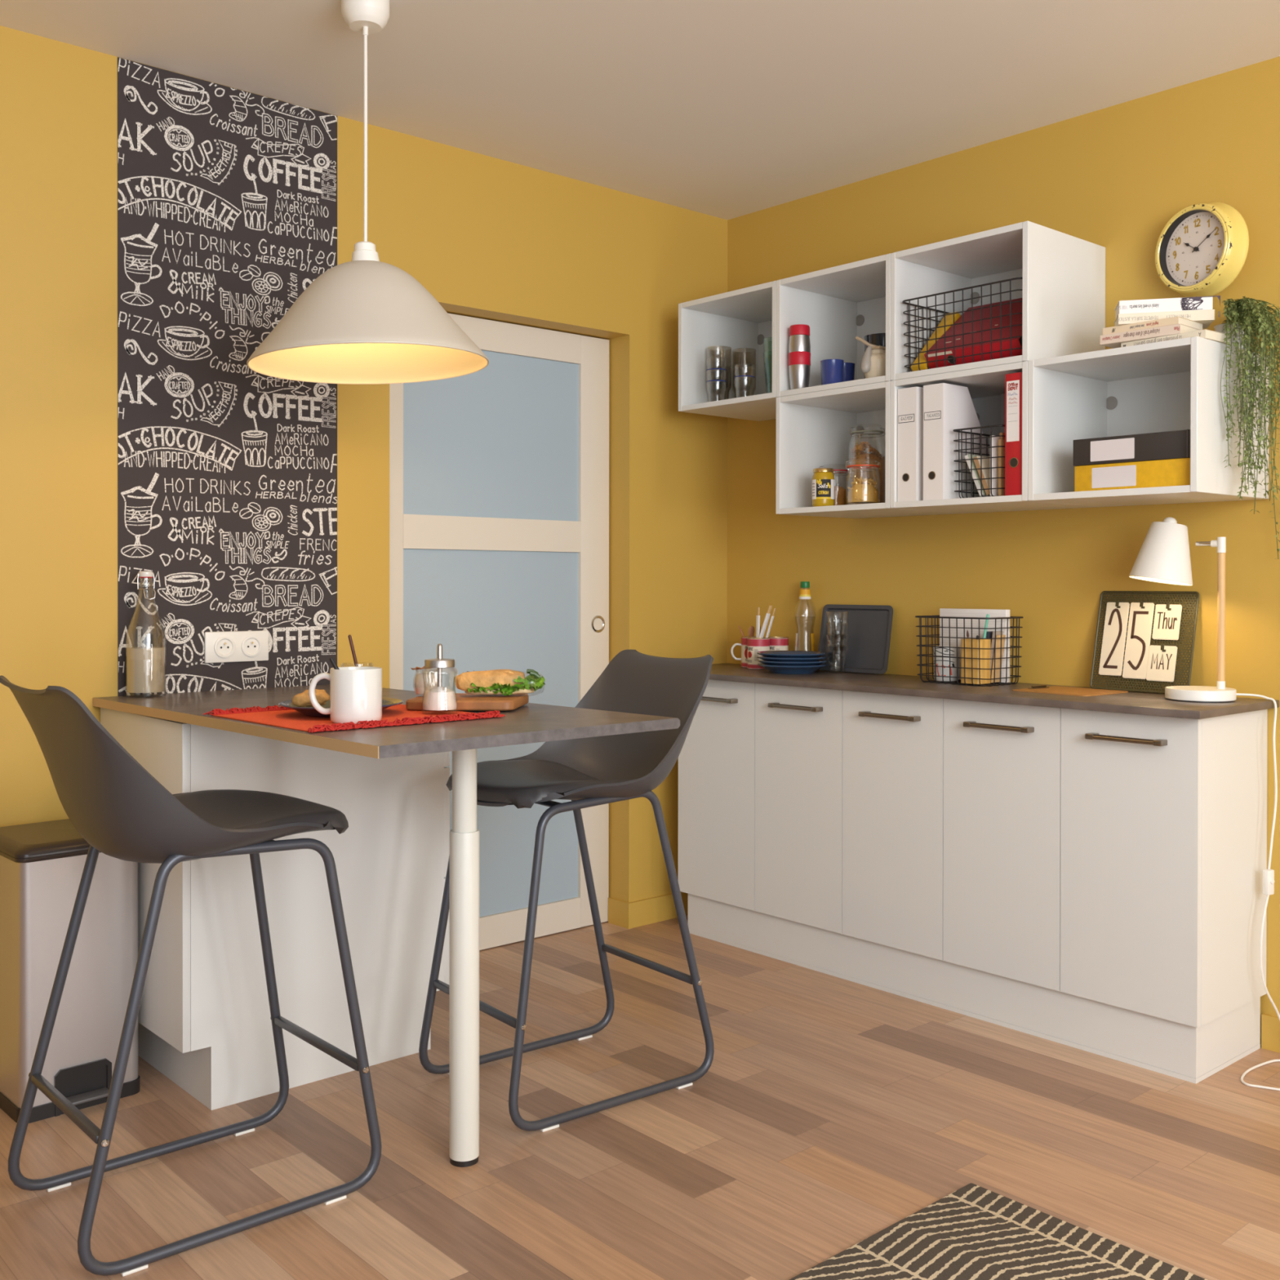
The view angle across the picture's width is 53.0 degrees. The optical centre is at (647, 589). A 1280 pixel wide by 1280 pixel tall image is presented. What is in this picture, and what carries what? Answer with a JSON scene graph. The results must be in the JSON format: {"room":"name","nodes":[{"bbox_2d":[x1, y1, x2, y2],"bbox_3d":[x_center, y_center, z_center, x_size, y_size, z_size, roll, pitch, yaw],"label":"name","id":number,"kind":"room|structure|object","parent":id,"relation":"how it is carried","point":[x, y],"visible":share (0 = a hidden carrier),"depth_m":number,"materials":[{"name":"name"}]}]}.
{"room":"kitchen","nodes":[
{"label":"kitchen","id":0,"kind":"room"},
{"bbox_2d":[0,25,727,902],"bbox_3d":[-1.662,-0.093,3.129,5.350,2.524,0.200,0,0,-42],"label":"wall","id":1,"kind":"structure","parent":0,"point":[488,237],"depth_m":3.74,"materials":[{"name":"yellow paint"}]},
{"bbox_2d":[117,57,337,696],"bbox_3d":[-1.120,-0.533,3.473,0.616,1.643,0.002,0,0,-42],"label":"wallpaper","id":2,"kind":"object","parent":1,"relation":"attached to","point":[227,196],"visible":0.98,"depth_m":3.44,"materials":[{"name":"grey paper"}]},
{"bbox_2d":[204,630,268,662],"bbox_3d":[-1.111,0.154,3.474,0.179,0.083,0.016,0,0,-42],"label":"power socket","id":3,"kind":"object","parent":2,"relation":"attached to","point":[230,646],"visible":1,"depth_m":3.47,"materials":[{"name":"white plastic"}]},
{"bbox_2d":[213,635,235,657],"bbox_3d":[-1.135,0.154,3.446,0.058,0.058,0.007,0,0,-42],"label":"outlet","id":4,"kind":"object","parent":3,"relation":"attached to","point":[224,646],"depth_m":3.45,"materials":[{"name":"white plastic"}]},
{"bbox_2d":[241,635,262,657],"bbox_3d":[-1.078,0.154,3.496,0.058,0.058,0.007,0,0,-42],"label":"outlet","id":5,"kind":"object","parent":3,"relation":"attached to","point":[251,646],"depth_m":3.50,"materials":[{"name":"white plastic"}]},
{"bbox_2d":[389,313,608,950],"bbox_3d":[-0.493,0.145,4.191,0.927,2.032,0.042,0,0,-42],"label":"door","id":6,"kind":"structure","parent":1,"relation":"in","point":[499,472],"depth_m":4.22,"materials":[{"name":"beige paint"}]},
{"bbox_2d":[608,891,688,928],"bbox_3d":[-1.683,1.126,3.041,5.198,0.087,0.110,0,0,-42],"label":"baseboard","id":7,"kind":"structure","parent":1,"relation":"attached to","point":[628,915],"depth_m":4.46,"materials":[{"name":"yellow paint"}]},
{"bbox_2d":[0,915,1279,1279],"bbox_3d":[0.179,1.231,1.060,5.350,0.100,5.850,0,0,-42],"label":"floor","id":8,"kind":"structure","parent":0,"point":[828,1112],"depth_m":2.69,"materials":[{"name":"brown wood"}]},
{"bbox_2d":[0,818,139,1123],"bbox_3d":[-1.365,0.866,2.991,0.280,0.607,0.354,0,0,-44],"label":"waste bin","id":9,"kind":"object","parent":8,"relation":"on","point":[42,864],"visible":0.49,"depth_m":2.88,"materials":[{"name":"silver metal"}]},
{"bbox_2d":[0,675,381,1276],"bbox_3d":[-0.886,0.667,2.478,0.608,1.012,0.489,0,0,-42],"label":"bar stool","id":10,"kind":"object","parent":8,"relation":"on","point":[118,807],"visible":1,"depth_m":2.34,"materials":[{"name":"grey plastic"}]},
{"bbox_2d":[173,789,348,834],"bbox_3d":[-0.830,0.462,2.527,0.414,0.075,0.458,0,0,-42],"label":"seat cushion","id":11,"kind":"object","parent":10,"relation":"on","point":[225,811],"depth_m":2.52,"materials":[{"name":"grey fabric"}]},
{"bbox_2d":[100,707,449,1110],"bbox_3d":[-0.948,0.732,3.272,0.697,0.874,0.538,0,0,-42],"label":"base cabinet","id":12,"kind":"object","parent":8,"relation":"on","point":[205,1023],"visible":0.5,"depth_m":3.03,"materials":[{"name":"white laminate"}]},
{"bbox_2d":[93,684,679,1167],"bbox_3d":[-0.666,0.716,2.934,0.699,0.910,1.417,0,0,-42],"label":"bar table","id":13,"kind":"object","parent":8,"relation":"on","point":[530,722],"visible":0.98,"depth_m":2.61,"materials":[{"name":"stone"}]},
{"bbox_2d":[126,571,166,695],"bbox_3d":[-1.274,0.112,3.258,0.096,0.318,0.096,0,0,-42],"label":"bottle","id":14,"kind":"object","parent":13,"relation":"on","point":[145,665],"visible":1,"depth_m":3.22,"materials":[{"name":"clear glass"}]},
{"bbox_2d":[203,704,505,733],"bbox_3d":[-0.619,0.259,2.700,0.444,0.019,0.492,0,0,-42],"label":"placemat","id":15,"kind":"object","parent":13,"relation":"on","point":[395,715],"visible":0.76,"depth_m":2.63,"materials":[{"name":"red fabric"}]},
{"bbox_2d":[278,697,403,717],"bbox_3d":[-0.651,0.251,2.728,0.258,0.024,0.258,0,0,-42],"label":"plate","id":16,"kind":"object","parent":15,"relation":"on","point":[386,702],"visible":0.33,"depth_m":2.68,"materials":[{"name":"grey ceramic"}]},
{"bbox_2d":[292,688,329,706],"bbox_3d":[-0.712,0.230,2.720,0.075,0.038,0.052,0,0,-6],"label":"bread piece","id":17,"kind":"object","parent":16,"relation":"on","point":[301,700],"visible":0.8,"depth_m":2.70,"materials":[{"name":"orange food"}]},
{"bbox_2d":[308,666,382,724],"bbox_3d":[-0.594,0.209,2.553,0.123,0.106,0.114,0,0,-42],"label":"coffee mug","id":18,"kind":"object","parent":15,"relation":"on","point":[355,692],"visible":0.92,"depth_m":2.51,"materials":[{"name":"white ceramic"}]},
{"bbox_2d":[422,643,457,710],"bbox_3d":[-0.443,0.189,2.731,0.078,0.147,0.078,0,0,-42],"label":"sugar dispenser","id":19,"kind":"object","parent":15,"relation":"on","point":[439,697],"visible":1,"depth_m":2.71,"materials":[{"name":"clear glass"}]},
{"bbox_2d":[405,693,528,710],"bbox_3d":[-0.402,0.251,2.881,0.240,0.022,0.205,0,0,5],"label":"cutting board","id":20,"kind":"object","parent":13,"relation":"on","point":[464,701],"visible":0.72,"depth_m":2.79,"materials":[{"name":"brown wood"}]},
{"bbox_2d":[410,666,437,693],"bbox_3d":[-0.502,0.205,2.903,0.068,0.071,0.066,0,0,-42],"label":"pot","id":21,"kind":"object","parent":20,"relation":"on","point":[429,681],"visible":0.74,"depth_m":2.88,"materials":[{"name":"clear glass"}]},
{"bbox_2d":[453,669,546,695],"bbox_3d":[-0.332,0.210,2.893,0.211,0.062,0.099,0,0,3],"label":"sandwich","id":22,"kind":"object","parent":20,"relation":"on","point":[496,682],"visible":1,"depth_m":2.87,"materials":[{"name":"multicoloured food"}]},
{"bbox_2d":[418,649,714,1132],"bbox_3d":[-0.179,0.665,3.072,0.608,1.012,0.489,0,0,-38],"label":"bar stool","id":23,"kind":"object","parent":8,"relation":"on","point":[588,771],"visible":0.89,"depth_m":3.08,"materials":[{"name":"grey plastic"}]},
{"bbox_2d":[445,760,636,808],"bbox_3d":[-0.237,0.460,3.025,0.414,0.075,0.458,0,0,-38],"label":"seat cushion","id":24,"kind":"object","parent":23,"relation":"on","point":[522,784],"depth_m":2.89,"materials":[{"name":"grey fabric"}]},
{"bbox_2d":[678,679,755,911],"bbox_3d":[0.351,0.662,4.353,0.413,0.729,0.359,0,0,-42],"label":"base cabinet","id":25,"kind":"object","parent":8,"relation":"on","point":[717,756],"visible":0.52,"depth_m":4.22,"materials":[{"name":"white laminate"}]},
{"bbox_2d":[755,683,842,933],"bbox_3d":[0.591,0.664,4.084,0.413,0.729,0.359,0,0,-42],"label":"base cabinet","id":26,"kind":"object","parent":8,"relation":"on","point":[798,730],"visible":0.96,"depth_m":3.96,"materials":[{"name":"white laminate"}]},
{"bbox_2d":[842,690,943,960],"bbox_3d":[0.830,0.665,3.815,0.413,0.729,0.359,0,0,-42],"label":"base cabinet","id":27,"kind":"object","parent":8,"relation":"on","point":[893,744],"visible":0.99,"depth_m":3.70,"materials":[{"name":"white laminate"}]},
{"bbox_2d":[709,662,1279,719],"bbox_3d":[0.784,0.286,3.849,0.436,0.019,1.972,0,0,-42],"label":"countertop","id":28,"kind":"structure","parent":27,"relation":"on","point":[1131,702],"depth_m":3.47,"materials":[{"name":"wood"}]},
{"bbox_2d":[730,635,755,667],"bbox_3d":[0.355,0.218,4.500,0.096,0.108,0.091,0,0,-42],"label":"mug","id":29,"kind":"object","parent":28,"relation":"on","point":[744,658],"visible":0.49,"depth_m":4.48,"materials":[{"name":"beige ceramic"}]},
{"bbox_2d":[741,637,747,666],"bbox_3d":[0.366,0.220,4.501,0.078,0.102,0.078,0,0,-42],"label":"print","id":30,"kind":"object","parent":29,"relation":"attached to","point":[744,640],"depth_m":4.48,"materials":[{"name":"red"}]},
{"bbox_2d":[746,636,769,669],"bbox_3d":[0.381,0.219,4.418,0.079,0.108,0.079,0,0,-42],"label":"mug","id":31,"kind":"object","parent":28,"relation":"on","point":[754,644],"visible":0.79,"depth_m":4.38,"materials":[{"name":"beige ceramic"}]},
{"bbox_2d":[747,647,758,661],"bbox_3d":[0.358,0.223,4.392,0.051,0.051,0.009,0,0,41],"label":"print","id":32,"kind":"object","parent":31,"relation":"attached to","point":[752,651],"depth_m":4.39,"materials":[{"name":"grey"}]},
{"bbox_2d":[768,636,788,650],"bbox_3d":[0.451,0.219,4.466,0.079,0.108,0.079,0,0,-42],"label":"mug","id":33,"kind":"object","parent":28,"relation":"on","point":[776,643],"visible":0.42,"depth_m":4.43,"materials":[{"name":"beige ceramic"}]},
{"bbox_2d":[757,662,826,674],"bbox_3d":[0.476,0.259,4.238,0.229,0.029,0.229,0,0,-42],"label":"dinner plate","id":34,"kind":"object","parent":28,"relation":"on","point":[771,668],"visible":0.82,"depth_m":4.16,"materials":[{"name":"blue ceramic"}]},
{"bbox_2d":[757,658,826,666],"bbox_3d":[0.477,0.247,4.240,0.229,0.029,0.229,0,0,-42],"label":"dinner plate","id":35,"kind":"object","parent":34,"relation":"on","point":[766,663],"visible":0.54,"depth_m":4.15,"materials":[{"name":"blue ceramic"}]},
{"bbox_2d":[756,654,826,662],"bbox_3d":[0.474,0.234,4.240,0.229,0.029,0.229,0,0,-42],"label":"dinner plate","id":36,"kind":"object","parent":35,"relation":"on","point":[765,659],"visible":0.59,"depth_m":4.15,"materials":[{"name":"blue ceramic"}]},
{"bbox_2d":[756,650,826,657],"bbox_3d":[0.475,0.222,4.242,0.229,0.029,0.229,0,0,-42],"label":"dinner plate","id":37,"kind":"object","parent":36,"relation":"on","point":[773,654],"visible":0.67,"depth_m":4.19,"materials":[{"name":"blue ceramic"}]},
{"bbox_2d":[794,581,816,651],"bbox_3d":[0.538,0.123,4.390,0.076,0.300,0.076,0,0,-42],"label":"syrup bottle","id":38,"kind":"object","parent":28,"relation":"on","point":[804,593],"visible":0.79,"depth_m":4.37,"materials":[{"name":"clear glass"}]},
{"bbox_2d":[817,604,893,674],"bbox_3d":[0.683,0.161,4.239,0.046,0.221,0.295,0,0,-42],"label":"serving tray","id":39,"kind":"object","parent":28,"relation":"on","point":[865,647],"visible":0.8,"depth_m":4.24,"materials":[{"name":"grey plastic"}]},
{"bbox_2d":[915,615,1023,686],"bbox_3d":[0.950,0.178,3.799,0.197,0.198,0.267,0,0,-42],"label":"wire basket","id":40,"kind":"object","parent":28,"relation":"on","point":[957,682],"visible":0.77,"depth_m":3.73,"materials":[{"name":"black metal"}]},
{"bbox_2d":[933,645,959,681],"bbox_3d":[0.888,0.220,3.823,0.077,0.101,0.077,0,0,-42],"label":"beaker","id":41,"kind":"object","parent":40,"relation":"in","point":[938,650],"visible":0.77,"depth_m":3.79,"materials":[{"name":"white ceramic"}]},
{"bbox_2d":[939,608,1009,682],"bbox_3d":[0.973,0.164,3.827,0.022,0.213,0.232,0,0,-42],"label":"notebook","id":42,"kind":"object","parent":40,"relation":"in","point":[951,612],"visible":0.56,"depth_m":3.82,"materials":[{"name":"white paper"}]},
{"bbox_2d":[960,638,991,684],"bbox_3d":[0.952,0.207,3.724,0.065,0.128,0.065,0,0,-42],"label":"pot","id":43,"kind":"object","parent":40,"relation":"in","point":[984,643],"visible":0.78,"depth_m":3.70,"materials":[{"name":"brown wood"}]},
{"bbox_2d":[990,635,1005,682],"bbox_3d":[1.016,0.201,3.722,0.044,0.139,0.022,0,0,-42],"label":"ruler","id":44,"kind":"object","parent":40,"relation":"in","point":[997,641],"visible":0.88,"depth_m":3.72,"materials":[{"name":"brown wood"}]},
{"bbox_2d":[1012,684,1128,696],"bbox_3d":[1.150,0.272,3.498,0.210,0.012,0.230,0,0,-39],"label":"notebook","id":45,"kind":"object","parent":28,"relation":"on","point":[1068,691],"visible":1,"depth_m":3.48,"materials":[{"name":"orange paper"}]},
{"bbox_2d":[1089,591,1199,693],"bbox_3d":[1.348,0.141,3.492,0.066,0.273,0.285,0,0,-40],"label":"calendar","id":46,"kind":"object","parent":28,"relation":"on","point":[1144,661],"visible":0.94,"depth_m":3.49,"materials":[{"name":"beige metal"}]},
{"bbox_2d":[1102,608,1122,668],"bbox_3d":[1.289,0.135,3.553,0.001,0.170,0.044,16,-10,-40],"label":"print","id":47,"kind":"object","parent":46,"relation":"attached to","point":[1116,610],"depth_m":3.55},
{"bbox_2d":[1127,610,1148,670],"bbox_3d":[1.336,0.139,3.497,0.001,0.164,0.048,16,-10,-40],"label":"print","id":48,"kind":"object","parent":46,"relation":"attached to","point":[1132,636],"depth_m":3.50},
{"bbox_2d":[1151,653,1172,669],"bbox_3d":[1.374,0.192,3.434,0.001,0.045,0.056,16,-10,-40],"label":"print","id":49,"kind":"object","parent":46,"relation":"attached to","point":[1160,663],"depth_m":3.44},
{"bbox_2d":[1157,612,1177,629],"bbox_3d":[1.394,0.084,3.448,0.001,0.047,0.058,16,-10,-40],"label":"print","id":50,"kind":"object","parent":46,"relation":"attached to","point":[1164,618],"depth_m":3.45},
{"bbox_2d":[1128,516,1279,1090],"bbox_3d":[1.523,0.494,3.105,0.259,1.358,0.728,0,0,-42],"label":"desk lamp","id":51,"kind":"object","parent":28,"relation":"on","point":[1163,556],"visible":1,"depth_m":3.23,"materials":[{"name":"white plastic"}]},
{"bbox_2d":[1262,869,1274,895],"bbox_3d":[1.548,0.729,3.198,0.025,0.062,0.021,0,0,-28],"label":"switch","id":52,"kind":"object","parent":51,"relation":"attached to","point":[1268,874],"depth_m":3.19,"materials":[{"name":"white plastic"}]},
{"bbox_2d":[688,893,1260,1084],"bbox_3d":[0.850,1.100,3.820,0.354,0.138,1.756,0,0,-42],"label":"plinth","id":53,"kind":"object","parent":8,"relation":"on","point":[1191,1054],"visible":0.68,"depth_m":3.45,"materials":[{"name":"white laminate"}]},
{"bbox_2d":[789,1182,1207,1279],"bbox_3d":[0.755,1.173,1.748,0.845,0.012,1.314,0,0,-42],"label":"rug","id":54,"kind":"object","parent":8,"relation":"on","point":[974,1232],"visible":1,"depth_m":2.26,"materials":[{"name":"fabric"}]},
{"bbox_2d":[942,698,1061,991],"bbox_3d":[1.069,0.667,3.546,0.413,0.729,0.359,0,0,-42],"label":"base cabinet","id":55,"kind":"object","parent":8,"relation":"on","point":[1002,846],"visible":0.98,"depth_m":3.42,"materials":[{"name":"white laminate"}]},
{"bbox_2d":[1060,707,1267,1027],"bbox_3d":[1.308,0.668,3.277,0.413,0.729,0.359,0,0,-42],"label":"base cabinet","id":56,"kind":"object","parent":8,"relation":"on","point":[1163,820],"visible":0.98,"depth_m":3.15,"materials":[{"name":"white laminate"}]},
{"bbox_2d":[0,0,1279,219],"bbox_3d":[0.182,-1.393,1.048,5.350,0.100,5.850,0,0,-42],"label":"ceiling","id":57,"kind":"structure","parent":0,"point":[726,109],"depth_m":3.32,"materials":[{"name":"white paint"}]},
{"bbox_2d":[246,0,488,384],"bbox_3d":[-0.634,-0.926,2.933,0.539,0.852,0.540,0,0,1],"label":"pendant lamp","id":58,"kind":"object","parent":57,"relation":"hanging from","point":[364,320],"visible":1,"depth_m":2.86,"materials":[{"name":"white plastic"}]},
{"bbox_2d":[727,56,1279,1046],"bbox_3d":[2.208,-0.086,2.687,0.150,2.524,5.600,0,0,-42],"label":"wall","id":59,"kind":"structure","parent":0,"point":[1113,177],"depth_m":3.73,"materials":[{"name":"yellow paint"}]},
{"bbox_2d":[678,280,776,421],"bbox_3d":[0.399,-0.785,4.309,0.396,0.364,0.448,0,0,-42],"label":"cube","id":60,"kind":"object","parent":59,"relation":"attached to","point":[735,331],"visible":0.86,"depth_m":4.40,"materials":[{"name":"white laminate"}]},
{"bbox_2d":[776,253,890,397],"bbox_3d":[0.695,-0.783,3.976,0.396,0.364,0.443,0,0,-42],"label":"cube","id":61,"kind":"object","parent":59,"relation":"attached to","point":[840,304],"visible":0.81,"depth_m":4.06,"materials":[{"name":"white laminate"}]},
{"bbox_2d":[788,324,810,389],"bbox_3d":[0.472,-0.719,3.998,0.070,0.202,0.070,0,0,-42],"label":"travel mug","id":62,"kind":"object","parent":61,"relation":"on","point":[799,344],"visible":0.88,"depth_m":3.97,"materials":[{"name":"silver metal"}]},
{"bbox_2d":[820,359,844,385],"bbox_3d":[0.563,-0.658,3.920,0.072,0.080,0.072,0,0,-42],"label":"cup","id":63,"kind":"object","parent":61,"relation":"on","point":[831,370],"visible":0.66,"depth_m":3.89,"materials":[{"name":"blue ceramic"}]},
{"bbox_2d":[843,362,855,382],"bbox_3d":[0.607,-0.658,3.980,0.072,0.080,0.072,0,0,-42],"label":"cup","id":64,"kind":"object","parent":61,"relation":"on","point":[848,367],"visible":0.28,"depth_m":3.95,"materials":[{"name":"blue ceramic"}]},
{"bbox_2d":[855,336,885,378],"bbox_3d":[0.673,-0.685,3.799,0.106,0.137,0.088,0,0,-12],"label":"jug","id":65,"kind":"object","parent":61,"relation":"on","point":[873,360],"visible":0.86,"depth_m":3.77,"materials":[{"name":"beige ceramic"}]},
{"bbox_2d":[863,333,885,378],"bbox_3d":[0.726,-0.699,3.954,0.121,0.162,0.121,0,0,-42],"label":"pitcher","id":66,"kind":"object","parent":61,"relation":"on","point":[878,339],"visible":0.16,"depth_m":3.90,"materials":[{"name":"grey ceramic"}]},
{"bbox_2d":[775,381,968,518],"bbox_3d":[0.695,-0.417,3.978,0.396,0.365,0.443,0,0,-42],"label":"cube","id":67,"kind":"object","parent":59,"relation":"attached to","point":[813,428],"visible":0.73,"depth_m":4.05,"materials":[{"name":"white laminate"}]},
{"bbox_2d":[812,467,834,506],"bbox_3d":[0.539,-0.311,3.943,0.069,0.118,0.068,0,0,-42],"label":"jar","id":68,"kind":"object","parent":67,"relation":"on","point":[823,478],"visible":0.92,"depth_m":3.91,"materials":[{"name":"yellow glass"}]},
{"bbox_2d":[819,466,849,505],"bbox_3d":[0.598,-0.326,4.098,0.099,0.145,0.097,0,0,-42],"label":"jar","id":69,"kind":"object","parent":67,"relation":"on","point":[841,494],"visible":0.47,"depth_m":4.06,"materials":[{"name":"clear glass"}]},
{"bbox_2d":[845,458,880,503],"bbox_3d":[0.646,-0.321,3.853,0.101,0.138,0.101,0,0,-42],"label":"jar","id":70,"kind":"object","parent":67,"relation":"on","point":[862,491],"visible":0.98,"depth_m":3.82,"materials":[{"name":"clear glass"}]},
{"bbox_2d":[848,426,885,504],"bbox_3d":[0.687,-0.384,4.017,0.118,0.262,0.118,0,0,-42],"label":"jar","id":71,"kind":"object","parent":67,"relation":"on","point":[861,457],"visible":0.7,"depth_m":3.98,"materials":[{"name":"clear glass"}]},
{"bbox_2d":[889,360,1101,513],"bbox_3d":[0.990,-0.415,3.645,0.396,0.365,0.445,0,0,-42],"label":"cube","id":72,"kind":"object","parent":59,"relation":"attached to","point":[985,385],"visible":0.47,"depth_m":3.60,"materials":[{"name":"white laminate"}]},
{"bbox_2d":[897,386,923,502],"bbox_3d":[0.825,-0.412,3.725,0.242,0.322,0.066,0,0,-42],"label":"magazine file","id":73,"kind":"object","parent":72,"relation":"on","point":[910,400],"visible":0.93,"depth_m":3.64,"materials":[{"name":"white cardboard"}]},
{"bbox_2d":[923,382,990,500],"bbox_3d":[0.884,-0.412,3.658,0.242,0.322,0.067,0,0,-42],"label":"magazine file","id":74,"kind":"object","parent":72,"relation":"on","point":[947,407],"visible":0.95,"depth_m":3.59,"materials":[{"name":"white cardboard"}]},
{"bbox_2d":[952,424,1004,497],"bbox_3d":[0.972,-0.346,3.562,0.216,0.193,0.167,0,0,-42],"label":"wire basket","id":75,"kind":"object","parent":72,"relation":"on","point":[971,433],"visible":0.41,"depth_m":3.51,"materials":[{"name":"black metal"}]},
{"bbox_2d":[964,453,989,496],"bbox_3d":[0.951,-0.315,3.580,0.146,0.119,0.062,0,0,-42],"label":"booklet","id":76,"kind":"object","parent":75,"relation":"in","point":[975,475],"visible":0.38,"depth_m":3.53,"materials":[{"name":"white paper"}]},
{"bbox_2d":[973,456,990,496],"bbox_3d":[0.968,-0.311,3.561,0.146,0.111,0.058,0,0,-42],"label":"booklet","id":77,"kind":"object","parent":75,"relation":"in","point":[985,462],"visible":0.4,"depth_m":3.52,"materials":[{"name":"beige paper"}]},
{"bbox_2d":[990,435,999,496],"bbox_3d":[0.981,-0.336,3.522,0.135,0.164,0.009,0,0,-42],"label":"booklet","id":78,"kind":"object","parent":75,"relation":"in","point":[995,439],"visible":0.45,"depth_m":3.48,"materials":[{"name":"white paper"}]},
{"bbox_2d":[998,439,1004,495],"bbox_3d":[0.998,-0.329,3.502,0.135,0.151,0.009,0,0,-42],"label":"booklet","id":79,"kind":"object","parent":75,"relation":"in","point":[1001,442],"visible":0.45,"depth_m":3.46,"materials":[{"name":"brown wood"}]},
{"bbox_2d":[1000,393,1004,432],"bbox_3d":[1.097,-0.414,3.752,0.036,0.326,0.130,0,0,-42],"label":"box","id":80,"kind":"object","parent":72,"relation":"on","point":[1002,395],"visible":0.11,"depth_m":3.78,"materials":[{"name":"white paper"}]},
{"bbox_2d":[1004,372,1022,495],"bbox_3d":[1.066,-0.410,3.476,0.272,0.322,0.053,0,0,-42],"label":"binder","id":81,"kind":"object","parent":72,"relation":"on","point":[1013,386],"visible":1,"depth_m":3.39,"materials":[{"name":"red cardboard"}]},
{"bbox_2d":[890,221,1105,380],"bbox_3d":[0.991,-0.781,3.643,0.396,0.364,0.445,0,0,-42],"label":"cube","id":82,"kind":"object","parent":59,"relation":"attached to","point":[1062,285],"visible":0.73,"depth_m":3.56,"materials":[{"name":"white laminate"}]},
{"bbox_2d":[902,276,1022,372],"bbox_3d":[0.973,-0.720,3.628,0.330,0.209,0.401,0,0,-42],"label":"wire basket","id":83,"kind":"object","parent":82,"relation":"on","point":[908,332],"visible":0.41,"depth_m":3.53,"materials":[{"name":"black metal"}]},
{"bbox_2d":[911,311,960,371],"bbox_3d":[0.835,-0.718,3.716,0.184,0.189,0.044,0,0,-42],"label":"folder","id":84,"kind":"object","parent":83,"relation":"in","point":[948,318],"visible":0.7,"depth_m":3.71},
{"bbox_2d":[924,297,1022,368],"bbox_3d":[0.977,-0.725,3.604,0.251,0.208,0.304,0,0,-42],"label":"folder","id":85,"kind":"object","parent":83,"relation":"in","point":[1016,331],"visible":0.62,"depth_m":3.58,"materials":[{"name":"red plastic"}]},
{"bbox_2d":[1027,336,1269,506],"bbox_3d":[1.288,-0.413,3.310,0.396,0.365,0.449,0,0,-42],"label":"cube","id":86,"kind":"object","parent":59,"relation":"attached to","point":[1173,384],"visible":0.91,"depth_m":3.34,"materials":[{"name":"white laminate"}]},
{"bbox_2d":[1074,457,1190,491],"bbox_3d":[1.285,-0.281,3.247,0.251,0.066,0.307,0,0,-42],"label":"box file","id":87,"kind":"object","parent":86,"relation":"on","point":[1172,472],"visible":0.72,"depth_m":3.16,"materials":[{"name":"yellow cardboard"}]},
{"bbox_2d":[1073,429,1190,466],"bbox_3d":[1.282,-0.349,3.245,0.251,0.068,0.312,0,0,-42],"label":"box file","id":88,"kind":"object","parent":87,"relation":"on","point":[1168,445],"visible":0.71,"depth_m":3.16,"materials":[{"name":"grey cardboard"}]},
{"bbox_2d":[1120,328,1231,346],"bbox_3d":[1.297,-0.606,3.159,0.115,0.020,0.222,0,0,-38],"label":"book","id":89,"kind":"object","parent":86,"relation":"on","point":[1216,336],"visible":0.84,"depth_m":3.09,"materials":[{"name":"beige paper"}]},
{"bbox_2d":[1100,323,1199,348],"bbox_3d":[1.264,-0.629,3.213,0.145,0.024,0.206,0,0,-43],"label":"book","id":90,"kind":"object","parent":89,"relation":"on","point":[1114,340],"visible":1,"depth_m":3.16,"materials":[{"name":"beige paper"}]},
{"bbox_2d":[1102,315,1203,334],"bbox_3d":[1.264,-0.650,3.212,0.135,0.018,0.196,0,0,-42],"label":"book","id":91,"kind":"object","parent":90,"relation":"on","point":[1175,320],"visible":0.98,"depth_m":3.16,"materials":[{"name":"beige paper"}]},
{"bbox_2d":[1113,309,1220,328],"bbox_3d":[1.298,-0.673,3.218,0.236,0.026,0.110,0,0,14],"label":"book","id":92,"kind":"object","parent":91,"relation":"on","point":[1206,317],"visible":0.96,"depth_m":3.17,"materials":[{"name":"beige paper"}]},
{"bbox_2d":[1114,295,1220,319],"bbox_3d":[1.297,-0.703,3.223,0.241,0.034,0.113,0,0,14],"label":"book","id":93,"kind":"object","parent":92,"relation":"on","point":[1199,303],"visible":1,"depth_m":3.17,"materials":[{"name":"white paper"}]},
{"bbox_2d":[1180,295,1220,310],"bbox_3d":[1.356,-0.703,3.151,0.092,0.033,0.001,0,0,14],"label":"print","id":94,"kind":"object","parent":93,"relation":"attached to","point":[1183,304],"depth_m":3.16},
{"bbox_2d":[1213,296,1279,559],"bbox_3d":[1.462,-0.398,3.140,0.228,0.649,0.348,0,0,42],"label":"trailing plant","id":95,"kind":"object","parent":86,"relation":"on","point":[1246,317],"visible":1,"depth_m":3.08,"materials":[{"name":"green plant"}]},
{"bbox_2d":[1155,202,1248,297],"bbox_3d":[1.438,-0.887,3.349,0.069,0.248,0.248,0,0,-31],"label":"wall clock","id":96,"kind":"object","parent":59,"relation":"attached to","point":[1202,248],"visible":0.99,"depth_m":3.33,"materials":[{"name":"yellow metal"}]},
{"bbox_2d":[1261,1013,1279,1053],"bbox_3d":[2.789,1.137,1.915,0.012,0.087,3.663,0,0,-42],"label":"baseboard","id":97,"kind":"structure","parent":59,"relation":"attached to","point":[1270,1024],"depth_m":3.26,"materials":[{"name":"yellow paint"}]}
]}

